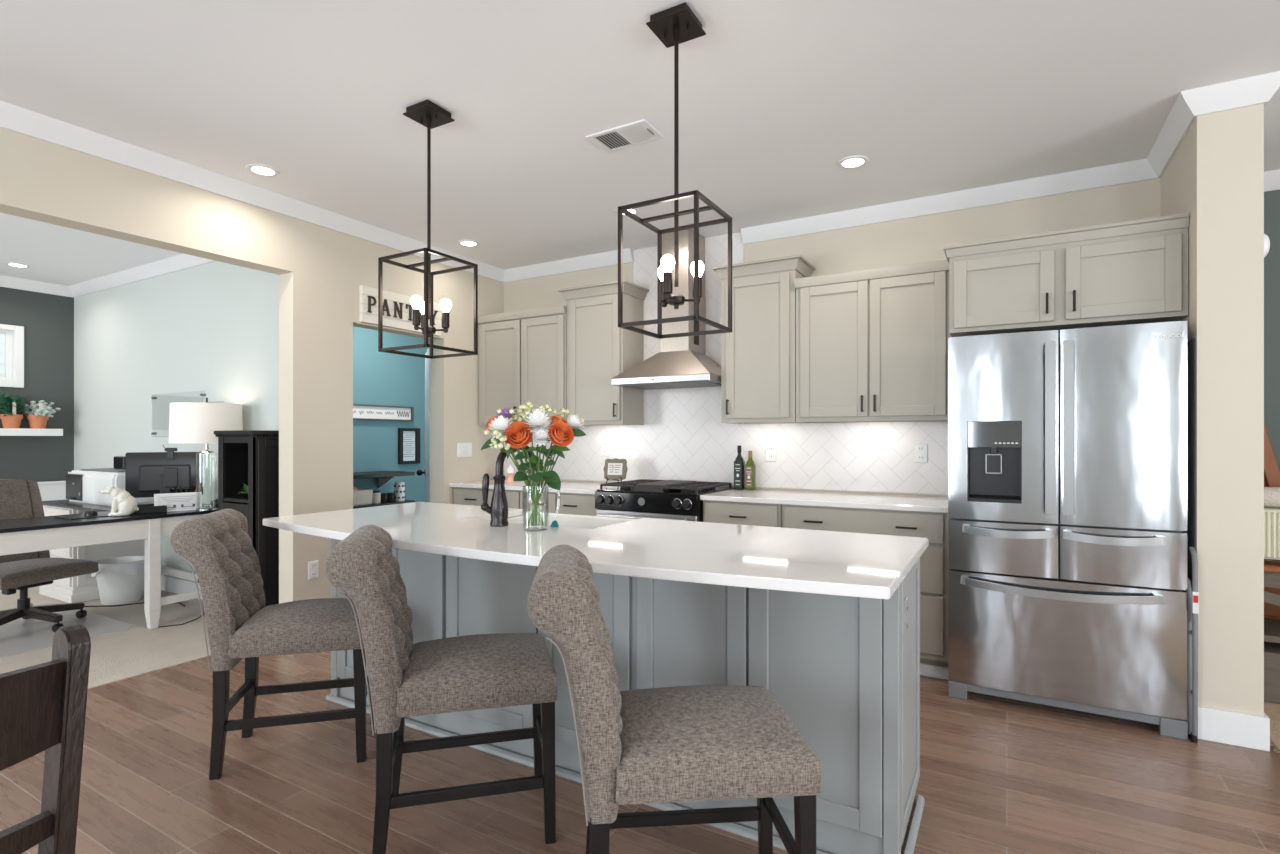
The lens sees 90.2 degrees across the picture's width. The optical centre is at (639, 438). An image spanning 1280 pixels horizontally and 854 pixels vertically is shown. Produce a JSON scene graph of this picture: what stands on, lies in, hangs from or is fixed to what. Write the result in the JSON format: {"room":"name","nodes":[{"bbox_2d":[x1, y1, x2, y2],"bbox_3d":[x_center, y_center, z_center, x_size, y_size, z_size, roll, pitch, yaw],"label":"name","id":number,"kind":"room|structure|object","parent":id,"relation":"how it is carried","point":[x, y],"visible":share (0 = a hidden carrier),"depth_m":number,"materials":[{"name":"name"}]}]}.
{"room":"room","nodes":[
{"label":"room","id":0,"kind":"room"},
{"bbox_2d":[0,287,73,500],"bbox_3d":[-6.701,-0.095,4.221,0.154,2.730,4.640,0,0,30],"label":"wall","id":1,"kind":"structure","parent":0,"point":[47,320],"depth_m":6.02,"materials":[{"name":"grey paint"}]},
{"bbox_2d":[0,324,23,387],"bbox_3d":[-5.963,-0.748,5.476,0.093,0.565,0.992,0,0,30],"label":"window","id":2,"kind":"structure","parent":1,"relation":"in","point":[14,335],"depth_m":5.84,"materials":[{"name":"white paint"}]},
{"bbox_2d":[0,428,62,435],"bbox_3d":[-5.809,-0.055,5.465,0.220,0.066,1.287,0,0,30],"label":"floating shelf","id":3,"kind":"object","parent":1,"relation":"attached to","point":[3,431],"visible":1,"depth_m":5.76,"materials":[{"name":"white paint"}]},
{"bbox_2d":[0,392,33,427],"bbox_3d":[-5.662,-0.255,5.731,0.340,0.333,0.357,0,0,35],"label":"potted plant","id":4,"kind":"object","parent":3,"relation":"on","point":[11,408],"visible":0.99,"depth_m":5.69,"materials":[{"name":"plant"}]},
{"bbox_2d":[22,400,60,428],"bbox_3d":[-5.562,-0.221,5.885,0.309,0.266,0.226,0,0,-8],"label":"potted plant","id":5,"kind":"object","parent":3,"relation":"on","point":[37,419],"visible":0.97,"depth_m":5.85,"materials":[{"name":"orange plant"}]},
{"bbox_2d":[0,275,72,296],"bbox_3d":[-6.635,-1.414,4.183,0.066,0.092,4.640,0,0,30],"label":"trim","id":6,"kind":"structure","parent":1,"relation":"attached to","point":[5,281],"depth_m":5.93,"materials":[{"name":"white paint"}]},
{"bbox_2d":[0,586,210,688],"bbox_3d":[-4.999,1.292,3.243,3.840,0.056,4.640,0,0,30],"label":"floor","id":7,"kind":"structure","parent":0,"point":[123,647],"depth_m":4.03,"materials":[{"name":"beige carpet"}]},
{"bbox_2d":[0,499,217,628],"bbox_3d":[-4.302,0.886,4.240,1.915,0.753,2.165,0,0,30],"label":"office desk","id":8,"kind":"object","parent":7,"relation":"on","point":[96,538],"visible":0.63,"depth_m":4.22,"materials":[{"name":"white wood"}]},
{"bbox_2d":[54,513,107,519],"bbox_3d":[-3.629,0.508,4.162,0.260,0.004,0.220,0,0,30],"label":"mouse pad","id":9,"kind":"object","parent":8,"relation":"on","point":[78,516],"visible":0.82,"depth_m":4.13,"materials":[{"name":"black plastic"}]},
{"bbox_2d":[66,468,153,505],"bbox_3d":[-4.183,0.379,5.113,0.850,0.261,0.403,0,0,30],"label":"printer","id":10,"kind":"object","parent":8,"relation":"on","point":[82,485],"visible":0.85,"depth_m":4.93,"materials":[{"name":"white plastic"}]},
{"bbox_2d":[80,468,124,472],"bbox_3d":[-4.178,0.254,5.123,0.650,0.012,0.280,0,0,30],"label":"tray","id":11,"kind":"object","parent":10,"relation":"on","point":[96,470],"depth_m":5.01,"materials":[{"name":"grey plastic"}]},
{"bbox_2d":[99,485,138,515],"bbox_3d":[-3.430,0.408,4.221,0.174,0.208,0.150,0,0,0],"label":"bear figurine","id":12,"kind":"object","parent":8,"relation":"on","point":[126,504],"visible":1,"depth_m":4.17,"materials":[{"name":"white ceramic"}]},
{"bbox_2d":[130,504,166,514],"bbox_3d":[-3.401,0.485,4.377,0.240,0.050,0.200,0,0,-40],"label":"paper tray","id":13,"kind":"object","parent":8,"relation":"on","point":[143,508],"visible":0.61,"depth_m":4.33,"materials":[{"name":"black plastic"}]},
{"bbox_2d":[125,452,202,497],"bbox_3d":[-3.411,0.305,4.587,0.450,0.410,0.200,0,0,-34],"label":"monitor","id":14,"kind":"object","parent":8,"relation":"on","point":[147,474],"visible":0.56,"depth_m":4.54,"materials":[{"name":"black plastic"}]},
{"bbox_2d":[154,492,201,511],"bbox_3d":[-3.232,0.447,4.468,0.270,0.128,0.034,0,0,-41],"label":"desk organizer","id":15,"kind":"object","parent":8,"relation":"on","point":[187,501],"visible":0.98,"depth_m":4.46,"materials":[{"name":"white wood"}]},
{"bbox_2d":[169,398,242,510],"bbox_3d":[-3.092,0.110,4.557,0.450,0.800,0.440,0,0,30],"label":"table lamp","id":16,"kind":"object","parent":8,"relation":"on","point":[189,422],"visible":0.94,"depth_m":4.39,"materials":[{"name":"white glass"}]},
{"bbox_2d":[91,556,143,604],"bbox_3d":[-4.018,1.103,4.949,0.347,0.323,0.346,0,0,30],"label":"waste bin","id":17,"kind":"object","parent":7,"relation":"on","point":[120,580],"visible":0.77,"depth_m":4.85,"materials":[{"name":"white plastic"}]},
{"bbox_2d":[214,430,278,606],"bbox_3d":[-2.519,0.607,4.246,0.440,1.314,0.388,0,0,30],"label":"cabinet","id":18,"kind":"object","parent":7,"relation":"on","point":[250,458],"visible":0.41,"depth_m":4.09,"materials":[{"name":"black wood"}]},
{"bbox_3d":[-4.186,1.262,4.125,1.330,0.003,1.080,0,0,30],"label":"chair mat","id":19,"kind":"object","parent":7,"relation":"on","visible":0},
{"bbox_2d":[0,479,98,631],"bbox_3d":[-4.097,0.770,4.233,0.697,0.979,0.610,0,0,16],"label":"office chair","id":20,"kind":"object","parent":19,"relation":"on","point":[19,498],"visible":0.74,"depth_m":4.27,"materials":[{"name":"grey fabric"}]},
{"bbox_2d":[74,261,278,581],"bbox_3d":[-3.851,-0.095,5.316,4.003,2.730,0.100,0,0,30],"label":"wall","id":21,"kind":"structure","parent":0,"point":[211,329],"depth_m":5.28,"materials":[{"name":"grey paint"}]},
{"bbox_2d":[68,254,214,297],"bbox_3d":[-3.841,-1.414,5.215,3.883,0.092,0.066,0,0,30],"label":"trim","id":22,"kind":"structure","parent":21,"relation":"attached to","point":[182,261],"depth_m":5.47,"materials":[{"name":"white paint"}]},
{"bbox_2d":[161,574,202,599],"bbox_3d":[-3.828,1.205,5.236,3.883,0.130,0.016,0,0,30],"label":"baseboard","id":23,"kind":"structure","parent":21,"relation":"attached to","point":[168,583],"depth_m":5.19,"materials":[{"name":"white paint"}]},
{"bbox_2d":[0,127,503,603],"bbox_3d":[-3.200,-0.095,2.283,0.150,2.730,7.770,0,0,30],"label":"wall","id":24,"kind":"structure","parent":0,"point":[321,271],"depth_m":4.02,"materials":[{"name":"beige paint"}]},
{"bbox_2d":[0,100,503,282],"bbox_3d":[-3.081,-1.414,2.273,0.066,0.092,7.670,0,0,30],"label":"trim","id":25,"kind":"structure","parent":24,"relation":"attached to","point":[14,118],"depth_m":3.46,"materials":[{"name":"white paint"}]},
{"bbox_2d":[308,560,318,579],"bbox_3d":[-2.082,0.840,4.069,0.009,0.116,0.072,0,0,30],"label":"wall outlet","id":26,"kind":"object","parent":24,"relation":"attached to","point":[313,566],"visible":1,"depth_m":4.07,"materials":[{"name":"white plastic"}]},
{"bbox_2d":[359,285,440,335],"bbox_3d":[-1.725,-0.919,4.654,0.043,0.248,0.700,0,0,30],"label":"sign","id":27,"kind":"object","parent":24,"relation":"attached to","point":[397,308],"visible":0.65,"depth_m":4.55,"materials":[{"name":"white wood"}]},
{"bbox_2d":[416,348,430,502],"bbox_3d":[-1.843,0.250,5.474,0.186,2.020,0.759,0,0,-15],"label":"pantry door","id":28,"kind":"structure","parent":24,"relation":"in","point":[427,472],"depth_m":5.43,"materials":[{"name":"white paint"}]},
{"bbox_2d":[457,443,471,456],"bbox_3d":[-1.428,0.095,5.204,0.011,0.116,0.165,0,0,30],"label":"light switch","id":29,"kind":"object","parent":24,"relation":"attached to","point":[463,449],"visible":1,"depth_m":5.20,"materials":[{"name":"white plastic"}]},
{"bbox_2d":[353,326,429,501],"bbox_3d":[-2.647,-0.095,6.331,0.100,2.730,2.860,0,0,30],"label":"wall","id":30,"kind":"structure","parent":0,"point":[379,378],"depth_m":6.40,"materials":[{"name":"teal paint"}]},
{"bbox_2d":[353,404,413,420],"bbox_3d":[-2.673,-0.253,6.150,0.034,0.149,1.200,0,0,30],"label":"script sign","id":31,"kind":"object","parent":30,"relation":"attached to","point":[360,411],"visible":0.59,"depth_m":6.35,"materials":[{"name":"grey paint"}]},
{"bbox_2d":[353,471,414,488],"bbox_3d":[-2.749,0.415,5.652,0.400,0.180,1.540,0,0,30],"label":"shelf","id":32,"kind":"object","parent":30,"relation":"attached to","point":[384,477],"visible":0.39,"depth_m":6.07,"materials":[{"name":"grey wood"}]},
{"bbox_2d":[353,500,414,508],"bbox_3d":[-2.749,0.695,5.652,0.400,0.180,1.540,0,0,30],"label":"shelf","id":33,"kind":"object","parent":30,"relation":"attached to","point":[405,501],"visible":0.08,"depth_m":5.92,"materials":[{"name":"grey wood"}]},
{"bbox_2d":[353,487,372,505],"bbox_3d":[-2.673,0.514,5.723,0.258,0.179,0.460,0,0,30],"label":"storage basket","id":34,"kind":"object","parent":33,"relation":"on","point":[360,496],"visible":0.26,"depth_m":5.77,"materials":[{"name":"beige"}]},
{"bbox_2d":[394,482,405,500],"bbox_3d":[-2.329,0.515,6.183,0.111,0.180,0.110,0,0,30],"label":"canister","id":35,"kind":"object","parent":33,"relation":"on","point":[399,491],"visible":0.96,"depth_m":6.14,"materials":[{"name":"white ceramic"}]},
{"bbox_2d":[398,428,419,463],"bbox_3d":[-2.397,0.080,6.635,0.029,0.370,0.265,0,0,30],"label":"framed notice","id":36,"kind":"object","parent":30,"relation":"attached to","point":[408,438],"visible":1,"depth_m":6.63,"materials":[{"name":"black wood"}]},
{"bbox_2d":[0,0,1279,285],"bbox_3d":[-0.951,-1.510,1.758,12.600,0.100,9.300,0,0,30],"label":"ceiling","id":37,"kind":"structure","parent":0,"point":[939,96],"depth_m":2.73,"materials":[{"name":"white paint"}]},
{"bbox_2d":[246,164,279,176],"bbox_3d":[-2.051,-1.457,3.474,0.160,0.006,0.160,0,0,30],"label":"recessed light","id":38,"kind":"object","parent":37,"relation":"in","point":[259,169],"visible":1,"depth_m":3.47,"materials":[{"name":"white plastic"}]},
{"bbox_2d":[378,99,477,358],"bbox_3d":[-0.939,-0.919,2.841,0.298,1.081,0.298,0,0,30],"label":"pendant light","id":39,"kind":"object","parent":37,"relation":"hanging from","point":[426,113],"visible":1,"depth_m":2.83,"materials":[{"name":"black metal"}]},
{"bbox_2d":[585,119,664,152],"bbox_3d":[-0.072,-1.453,3.086,0.330,0.014,0.200,0,0,30],"label":"ceiling vent","id":40,"kind":"object","parent":37,"relation":"in","point":[640,132],"visible":1,"depth_m":3.08,"materials":[{"name":"white paint"}]},
{"bbox_2d":[618,2,731,338],"bbox_3d":[0.127,-0.919,2.228,0.298,1.081,0.298,0,0,30],"label":"pendant light","id":41,"kind":"object","parent":37,"relation":"hanging from","point":[676,25],"visible":1,"depth_m":2.22,"materials":[{"name":"black metal"}]},
{"bbox_2d":[837,155,868,168],"bbox_3d":[1.125,-1.457,3.373,0.160,0.006,0.160,0,0,30],"label":"recessed light","id":42,"kind":"object","parent":37,"relation":"in","point":[856,161],"visible":1,"depth_m":3.37,"materials":[{"name":"white plastic"}]},
{"bbox_2d":[0,651,1279,853],"bbox_3d":[-0.955,1.295,1.414,4.995,0.050,8.500,0,0,30],"label":"floor","id":43,"kind":"structure","parent":0,"point":[999,775],"depth_m":2.31,"materials":[{"name":"brown wood"}]},
{"bbox_2d":[0,623,90,853],"bbox_3d":[-1.166,0.783,0.941,0.540,0.978,0.439,0,0,30],"label":"dining chair","id":44,"kind":"object","parent":43,"relation":"on","point":[43,706],"visible":1,"depth_m":0.98,"materials":[{"name":"brown wood"}]},
{"bbox_2d":[170,509,373,779],"bbox_3d":[-1.446,0.784,2.602,0.671,0.973,0.419,0,0,-15],"label":"counter stool","id":45,"kind":"object","parent":43,"relation":"on","point":[220,549],"visible":0.98,"depth_m":2.45,"materials":[{"name":"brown fabric"}]},
{"bbox_2d":[325,525,557,853],"bbox_3d":[-0.632,0.784,2.101,0.671,0.973,0.419,0,0,-15],"label":"counter stool","id":46,"kind":"object","parent":43,"relation":"on","point":[495,670],"visible":1,"depth_m":1.94,"materials":[{"name":"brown fabric"}]},
{"bbox_2d":[453,487,596,516],"bbox_3d":[-0.750,0.828,4.979,1.402,0.884,0.634,0,0,30],"label":"base cabinet","id":47,"kind":"object","parent":43,"relation":"on","point":[570,503],"visible":0.24,"depth_m":4.62,"materials":[{"name":"beige paint"}]},
{"bbox_2d":[450,479,615,493],"bbox_3d":[-0.747,0.370,4.984,1.406,0.030,0.627,0,0,30],"label":"countertop","id":48,"kind":"structure","parent":47,"relation":"on","point":[566,486],"depth_m":4.80,"materials":[{"name":"white stone"}]},
{"bbox_2d":[603,458,626,482],"bbox_3d":[-0.184,0.253,4.736,0.141,0.208,0.154,0,0,-35],"label":"framed print","id":49,"kind":"object","parent":48,"relation":"on","point":[614,469],"visible":0.98,"depth_m":4.73,"materials":[{"name":"white paper"}]},
{"bbox_2d":[325,517,924,853],"bbox_3d":[-0.271,0.828,2.670,2.634,0.884,0.501,0,0,30],"label":"kitchen island","id":50,"kind":"object","parent":43,"relation":"on","point":[845,671],"visible":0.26,"depth_m":2.07,"materials":[{"name":"grey paint"}]},
{"bbox_2d":[263,502,927,598],"bbox_3d":[-0.350,0.370,2.499,2.613,0.030,0.985,0,0,30],"label":"island countertop","id":51,"kind":"structure","parent":50,"relation":"on","point":[864,565],"depth_m":2.13,"materials":[{"name":"white stone"}]},
{"bbox_2d":[481,446,538,526],"bbox_3d":[-0.526,0.185,2.634,0.250,0.340,0.087,0,0,-34],"label":"kitchen faucet","id":52,"kind":"object","parent":51,"relation":"on","point":[498,510],"visible":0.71,"depth_m":2.58,"materials":[{"name":"grey metal"}]},
{"bbox_2d":[522,485,560,531],"bbox_3d":[-0.390,0.269,2.468,0.137,0.172,0.103,0,0,30],"label":"glass pitcher","id":53,"kind":"object","parent":51,"relation":"on","point":[546,487],"visible":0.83,"depth_m":2.46,"materials":[{"name":"glass"}]},
{"bbox_2d":[483,430,532,498],"bbox_3d":[-0.489,0.153,2.435,0.106,0.374,0.238,0,0,37],"label":"sprig","id":54,"kind":"object","parent":53,"relation":"in","point":[496,433],"visible":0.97,"depth_m":2.37,"materials":[{"name":"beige plant"}]},
{"bbox_2d":[481,415,543,525],"bbox_3d":[-0.493,0.124,2.441,0.232,0.432,0.122,0,0,11],"label":"rose","id":55,"kind":"object","parent":53,"relation":"in","point":[486,445],"visible":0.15,"depth_m":2.45,"materials":[{"name":"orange plant"}]},
{"bbox_2d":[487,415,542,523],"bbox_3d":[-0.469,0.126,2.417,0.224,0.429,0.088,0,0,-19],"label":"chrysanthemum","id":56,"kind":"object","parent":53,"relation":"in","point":[500,424],"visible":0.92,"depth_m":2.39,"materials":[{"name":"white plant"}]},
{"bbox_2d":[504,421,538,524],"bbox_3d":[-0.425,0.138,2.412,0.166,0.404,0.089,0,0,-42],"label":"rose","id":57,"kind":"object","parent":53,"relation":"in","point":[517,433],"visible":1,"depth_m":2.39,"materials":[{"name":"orange plant"}]},
{"bbox_2d":[514,446,549,524],"bbox_3d":[-0.411,0.184,2.424,0.149,0.310,0.136,0,0,30],"label":"stem","id":58,"kind":"object","parent":53,"relation":"in","point":[533,459],"visible":0.9,"depth_m":2.42,"materials":[{"name":"green plant"}]},
{"bbox_2d":[522,408,553,524],"bbox_3d":[-0.385,0.112,2.411,0.126,0.454,0.118,0,0,30],"label":"chrysanthemum","id":59,"kind":"object","parent":53,"relation":"in","point":[538,419],"visible":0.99,"depth_m":2.39,"materials":[{"name":"white plant"}]},
{"bbox_2d":[532,428,564,504],"bbox_3d":[-0.376,0.149,2.414,0.150,0.381,0.109,0,0,30],"label":"chrysanthemum","id":60,"kind":"object","parent":53,"relation":"in","point":[541,438],"visible":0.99,"depth_m":2.38,"materials":[{"name":"white plant"}]},
{"bbox_2d":[530,415,567,525],"bbox_3d":[-0.344,0.125,2.482,0.135,0.430,0.131,0,0,30],"label":"rose","id":61,"kind":"object","parent":53,"relation":"in","point":[555,485],"visible":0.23,"depth_m":2.47,"materials":[{"name":"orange plant"}]},
{"bbox_2d":[531,444,569,522],"bbox_3d":[-0.345,0.181,2.447,0.144,0.318,0.129,0,0,-18],"label":"stem","id":62,"kind":"object","parent":53,"relation":"in","point":[543,450],"visible":0.76,"depth_m":2.42,"materials":[{"name":"green plant"}]},
{"bbox_2d":[528,414,585,522],"bbox_3d":[-0.318,0.123,2.473,0.232,0.435,0.078,0,0,-19],"label":"chrysanthemum","id":63,"kind":"object","parent":53,"relation":"in","point":[573,421],"visible":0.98,"depth_m":2.48,"materials":[{"name":"white plant"}]},
{"bbox_2d":[530,422,585,522],"bbox_3d":[-0.323,0.138,2.432,0.226,0.404,0.098,0,0,6],"label":"rose","id":64,"kind":"object","parent":53,"relation":"in","point":[561,431],"visible":1,"depth_m":2.42,"materials":[{"name":"orange plant"}]},
{"bbox_2d":[508,511,635,528],"bbox_3d":[-0.383,0.507,2.856,0.688,0.285,0.429,0,0,30],"label":"farmhouse sink","id":65,"kind":"object","parent":51,"relation":"in","point":[564,520],"visible":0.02,"depth_m":3.01,"materials":[{"name":"white ceramic"}]},
{"bbox_2d":[595,479,733,521],"bbox_3d":[0.172,0.788,4.403,0.756,0.964,0.703,0,0,30],"label":"gas range","id":66,"kind":"object","parent":43,"relation":"on","point":[641,498],"visible":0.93,"depth_m":4.17,"materials":[{"name":"black metal"}]},
{"bbox_2d":[596,509,698,521],"bbox_3d":[0.023,0.765,4.143,0.748,0.570,0.103,0,0,30],"label":"oven","id":67,"kind":"object","parent":66,"relation":"in","point":[617,513],"depth_m":4.11,"materials":[{"name":"silver metal"}]},
{"bbox_2d":[597,487,733,495],"bbox_3d":[0.189,0.356,4.433,0.756,0.017,0.635,0,0,30],"label":"cooktop","id":68,"kind":"object","parent":66,"relation":"in","point":[614,491],"depth_m":4.20,"materials":[{"name":"black metal"}]},
{"bbox_2d":[527,544,821,853],"bbox_3d":[0.064,0.784,1.641,0.671,0.973,0.419,0,0,-5],"label":"counter stool","id":69,"kind":"object","parent":43,"relation":"on","point":[697,742],"visible":1,"depth_m":1.46,"materials":[{"name":"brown fabric"}]},
{"bbox_2d":[703,500,781,527],"bbox_3d":[0.747,0.828,4.119,0.500,0.884,0.634,0,0,30],"label":"base cabinet","id":70,"kind":"object","parent":43,"relation":"on","point":[741,513],"visible":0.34,"depth_m":3.86,"materials":[{"name":"beige paint"}]},
{"bbox_2d":[700,489,947,512],"bbox_3d":[1.135,0.370,3.902,1.398,0.030,0.627,0,0,30],"label":"countertop","id":71,"kind":"structure","parent":70,"relation":"on","point":[806,498],"depth_m":3.76,"materials":[{"name":"white stone"}]},
{"bbox_2d":[734,446,744,489],"bbox_3d":[0.685,0.203,4.403,0.062,0.305,0.064,0,0,30],"label":"oil bottle","id":72,"kind":"object","parent":71,"relation":"on","point":[739,463],"visible":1,"depth_m":4.38,"materials":[{"name":"black glass"}]},
{"bbox_2d":[745,451,755,489],"bbox_3d":[0.758,0.220,4.385,0.058,0.270,0.060,0,0,30],"label":"oil bottle","id":73,"kind":"object","parent":71,"relation":"on","point":[750,467],"visible":1,"depth_m":4.36,"materials":[{"name":"green glass"}]},
{"bbox_2d":[782,504,948,666],"bbox_3d":[1.353,0.828,3.771,0.888,0.884,0.634,0,0,30],"label":"base cabinet","id":74,"kind":"object","parent":43,"relation":"on","point":[933,526],"visible":0.35,"depth_m":3.37,"materials":[{"name":"beige paint"}]},
{"bbox_2d":[920,663,947,679],"bbox_3d":[1.026,1.240,3.708,1.393,0.060,0.027,0,0,30],"label":"baseboard","id":75,"kind":"structure","parent":43,"relation":"on","point":[929,670],"depth_m":3.39,"materials":[{"name":"white paint"}]},
{"bbox_2d":[948,321,1187,739],"bbox_3d":[2.081,0.383,3.209,0.910,1.775,0.802,0,0,30],"label":"refrigerator","id":76,"kind":"object","parent":43,"relation":"on","point":[1067,453],"visible":1,"depth_m":2.87,"materials":[{"name":"grey metal"}]},
{"bbox_2d":[1186,547,1198,742],"bbox_3d":[2.384,0.865,2.787,0.030,0.809,0.294,0,0,30],"label":"step ladder","id":77,"kind":"object","parent":43,"relation":"on","point":[1192,594],"visible":0.51,"depth_m":2.67,"materials":[{"name":"grey metal"}]},
{"bbox_2d":[1264,423,1279,619],"bbox_3d":[3.297,0.513,3.489,0.777,1.499,0.045,0,0,30],"label":"chair","id":78,"kind":"object","parent":43,"relation":"on","point":[1271,470],"visible":0.02,"depth_m":3.42,"materials":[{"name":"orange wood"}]},
{"bbox_2d":[504,178,1160,496],"bbox_3d":[0.824,-0.095,4.521,4.897,2.730,0.120,0,0,30],"label":"wall","id":79,"kind":"structure","parent":0,"point":[921,239],"depth_m":3.96,"materials":[{"name":"beige paint"}]},
{"bbox_2d":[478,305,583,425],"bbox_3d":[-0.894,-0.557,5.225,0.908,0.910,0.356,0,0,30],"label":"upper cabinet","id":80,"kind":"object","parent":79,"relation":"attached to","point":[522,355],"visible":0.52,"depth_m":5.08,"materials":[{"name":"beige paint"}]},
{"bbox_2d":[504,248,633,282],"bbox_3d":[-0.639,-1.414,5.254,1.329,0.092,0.066,0,0,30],"label":"trim","id":81,"kind":"structure","parent":79,"relation":"attached to","point":[610,258],"depth_m":5.22,"materials":[{"name":"white paint"}]},
{"bbox_2d":[557,280,648,425],"bbox_3d":[-0.279,-0.619,4.870,0.602,1.033,0.357,0,0,30],"label":"upper cabinet","id":82,"kind":"object","parent":79,"relation":"attached to","point":[598,350],"visible":0.87,"depth_m":4.75,"materials":[{"name":"beige paint"}]},
{"bbox_2d":[611,229,720,389],"bbox_3d":[0.240,-0.913,4.508,0.753,1.090,0.471,0,0,30],"label":"range hood","id":83,"kind":"object","parent":79,"relation":"attached to","point":[682,362],"visible":0.81,"depth_m":4.42,"materials":[{"name":"metal"}]},
{"bbox_2d":[504,232,947,494],"bbox_3d":[0.353,-0.560,4.714,3.567,1.799,0.001,0,0,30],"label":"wall tile","id":84,"kind":"structure","parent":79,"relation":"attached to","point":[810,436],"depth_m":4.58,"materials":[{"name":"white tile"}]},
{"bbox_2d":[766,444,775,460],"bbox_3d":[0.901,0.100,4.393,0.072,0.116,0.009,0,0,30],"label":"wall outlet","id":85,"kind":"object","parent":84,"relation":"attached to","point":[770,448],"visible":1,"depth_m":4.39,"materials":[{"name":"white plastic"}]},
{"bbox_2d":[915,444,926,462],"bbox_3d":[1.725,0.092,3.919,0.072,0.116,0.009,0,0,30],"label":"wall outlet","id":86,"kind":"object","parent":84,"relation":"attached to","point":[920,449],"visible":1,"depth_m":3.92,"materials":[{"name":"white plastic"}]},
{"bbox_2d":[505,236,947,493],"bbox_3d":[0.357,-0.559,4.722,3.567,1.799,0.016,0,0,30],"label":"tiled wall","id":87,"kind":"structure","parent":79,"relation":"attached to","point":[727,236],"depth_m":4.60,"materials":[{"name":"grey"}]},
{"bbox_2d":[711,254,815,423],"bbox_3d":[0.821,-0.619,4.238,0.596,1.033,0.357,0,0,30],"label":"upper cabinet","id":88,"kind":"object","parent":79,"relation":"attached to","point":[758,357],"visible":0.94,"depth_m":4.11,"materials":[{"name":"beige paint"}]},
{"bbox_2d":[794,260,950,422],"bbox_3d":[1.421,-0.547,3.894,0.877,0.890,0.356,0,0,30],"label":"upper cabinet","id":89,"kind":"object","parent":79,"relation":"attached to","point":[872,344],"visible":0.98,"depth_m":3.74,"materials":[{"name":"beige paint"}]},
{"bbox_2d":[741,158,1157,243],"bbox_3d":[1.718,-1.414,3.900,2.308,0.092,0.066,0,0,30],"label":"trim","id":90,"kind":"structure","parent":79,"relation":"attached to","point":[1137,170],"depth_m":3.78,"materials":[{"name":"white paint"}]},
{"bbox_2d":[943,213,1189,336],"bbox_3d":[2.142,-0.768,3.312,0.981,0.447,0.646,0,0,30],"label":"upper cabinet","id":91,"kind":"object","parent":79,"relation":"attached to","point":[1135,271],"visible":1,"depth_m":3.03,"materials":[{"name":"beige paint"}]},
{"bbox_2d":[1161,103,1263,720],"bbox_3d":[2.772,-0.095,3.210,0.212,2.730,1.270,0,0,30],"label":"wall","id":92,"kind":"structure","parent":0,"point":[1215,175],"depth_m":2.66,"materials":[{"name":"beige paint"}]},
{"bbox_2d":[1147,92,1196,177],"bbox_3d":[2.505,-1.414,3.020,0.066,0.092,0.806,0,0,30],"label":"trim","id":93,"kind":"structure","parent":92,"relation":"attached to","point":[1181,118],"depth_m":2.97,"materials":[{"name":"white paint"}]},
{"bbox_2d":[1181,71,1279,115],"bbox_3d":[2.441,-1.414,2.631,0.342,0.092,0.066,0,0,30],"label":"trim","id":94,"kind":"structure","parent":92,"relation":"attached to","point":[1259,89],"depth_m":2.63,"materials":[{"name":"white paint"}]},
{"bbox_2d":[1198,706,1269,751],"bbox_3d":[2.764,1.202,3.193,0.238,0.135,1.268,0,0,30],"label":"baseboard","id":95,"kind":"structure","parent":92,"relation":"attached to","point":[1215,725],"depth_m":2.64,"materials":[{"name":"white paint"}]},
{"bbox_2d":[1264,190,1279,470],"bbox_3d":[4.767,-0.095,2.865,3.590,2.730,0.120,0,0,30],"label":"wall","id":96,"kind":"structure","parent":0,"point":[1271,198],"depth_m":3.53,"materials":[{"name":"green paint"}]},
{"bbox_2d":[1264,169,1279,191],"bbox_3d":[4.677,-1.414,2.810,3.490,0.092,0.066,0,0,30],"label":"trim","id":97,"kind":"structure","parent":96,"relation":"attached to","point":[1271,178],"depth_m":3.50,"materials":[{"name":"white paint"}]},
{"bbox_3d":[2.693,1.295,-0.798,3.535,0.050,8.300,0,0,30],"label":"floor","id":98,"kind":"structure","parent":0,"visible":0},
{"bbox_2d":[1264,702,1279,755],"bbox_3d":[3.183,1.264,1.689,1.965,0.013,3.300,0,0,30],"label":"area rug","id":99,"kind":"object","parent":98,"relation":"on","point":[1272,710],"visible":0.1,"depth_m":2.83,"materials":[{"name":"beige carpet"}]},
{"bbox_2d":[1264,564,1279,703],"bbox_3d":[3.324,0.931,3.055,0.780,0.652,0.430,0,0,30],"label":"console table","id":100,"kind":"object","parent":99,"relation":"on","point":[1271,572],"visible":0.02,"depth_m":3.04,"materials":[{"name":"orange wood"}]},
{"bbox_2d":[1264,507,1279,560],"bbox_3d":[3.262,0.470,3.086,0.460,0.251,0.278,0,0,30],"label":"storage box","id":101,"kind":"object","parent":100,"relation":"on","point":[1271,515],"visible":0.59,"depth_m":3.07,"materials":[{"name":"beige"}]},
{"bbox_2d":[1264,487,1279,507],"bbox_3d":[3.253,0.292,3.090,0.420,0.104,0.104,0,0,30],"label":"throw","id":102,"kind":"object","parent":101,"relation":"on","point":[1271,494],"visible":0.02,"depth_m":3.13,"materials":[{"name":"beige fabric"}]},
{"bbox_2d":[1264,618,1279,642],"bbox_3d":[3.347,0.955,3.064,0.730,0.030,0.390,0,0,30],"label":"shelf","id":103,"kind":"object","parent":100,"relation":"attached to","point":[1271,626],"depth_m":3.12,"materials":[{"name":"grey wood"}]},
{"label":"outside","id":104,"kind":"structure","parent":0,"visible":0},
{"bbox_2d":[0,334,4,376],"bbox_3d":[-7.316,-0.595,6.512,0.025,2.530,6.000,0,0,30],"label":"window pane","id":105,"kind":"structure","parent":104,"point":[2,336],"depth_m":7.03,"materials":[{"name":"white"}]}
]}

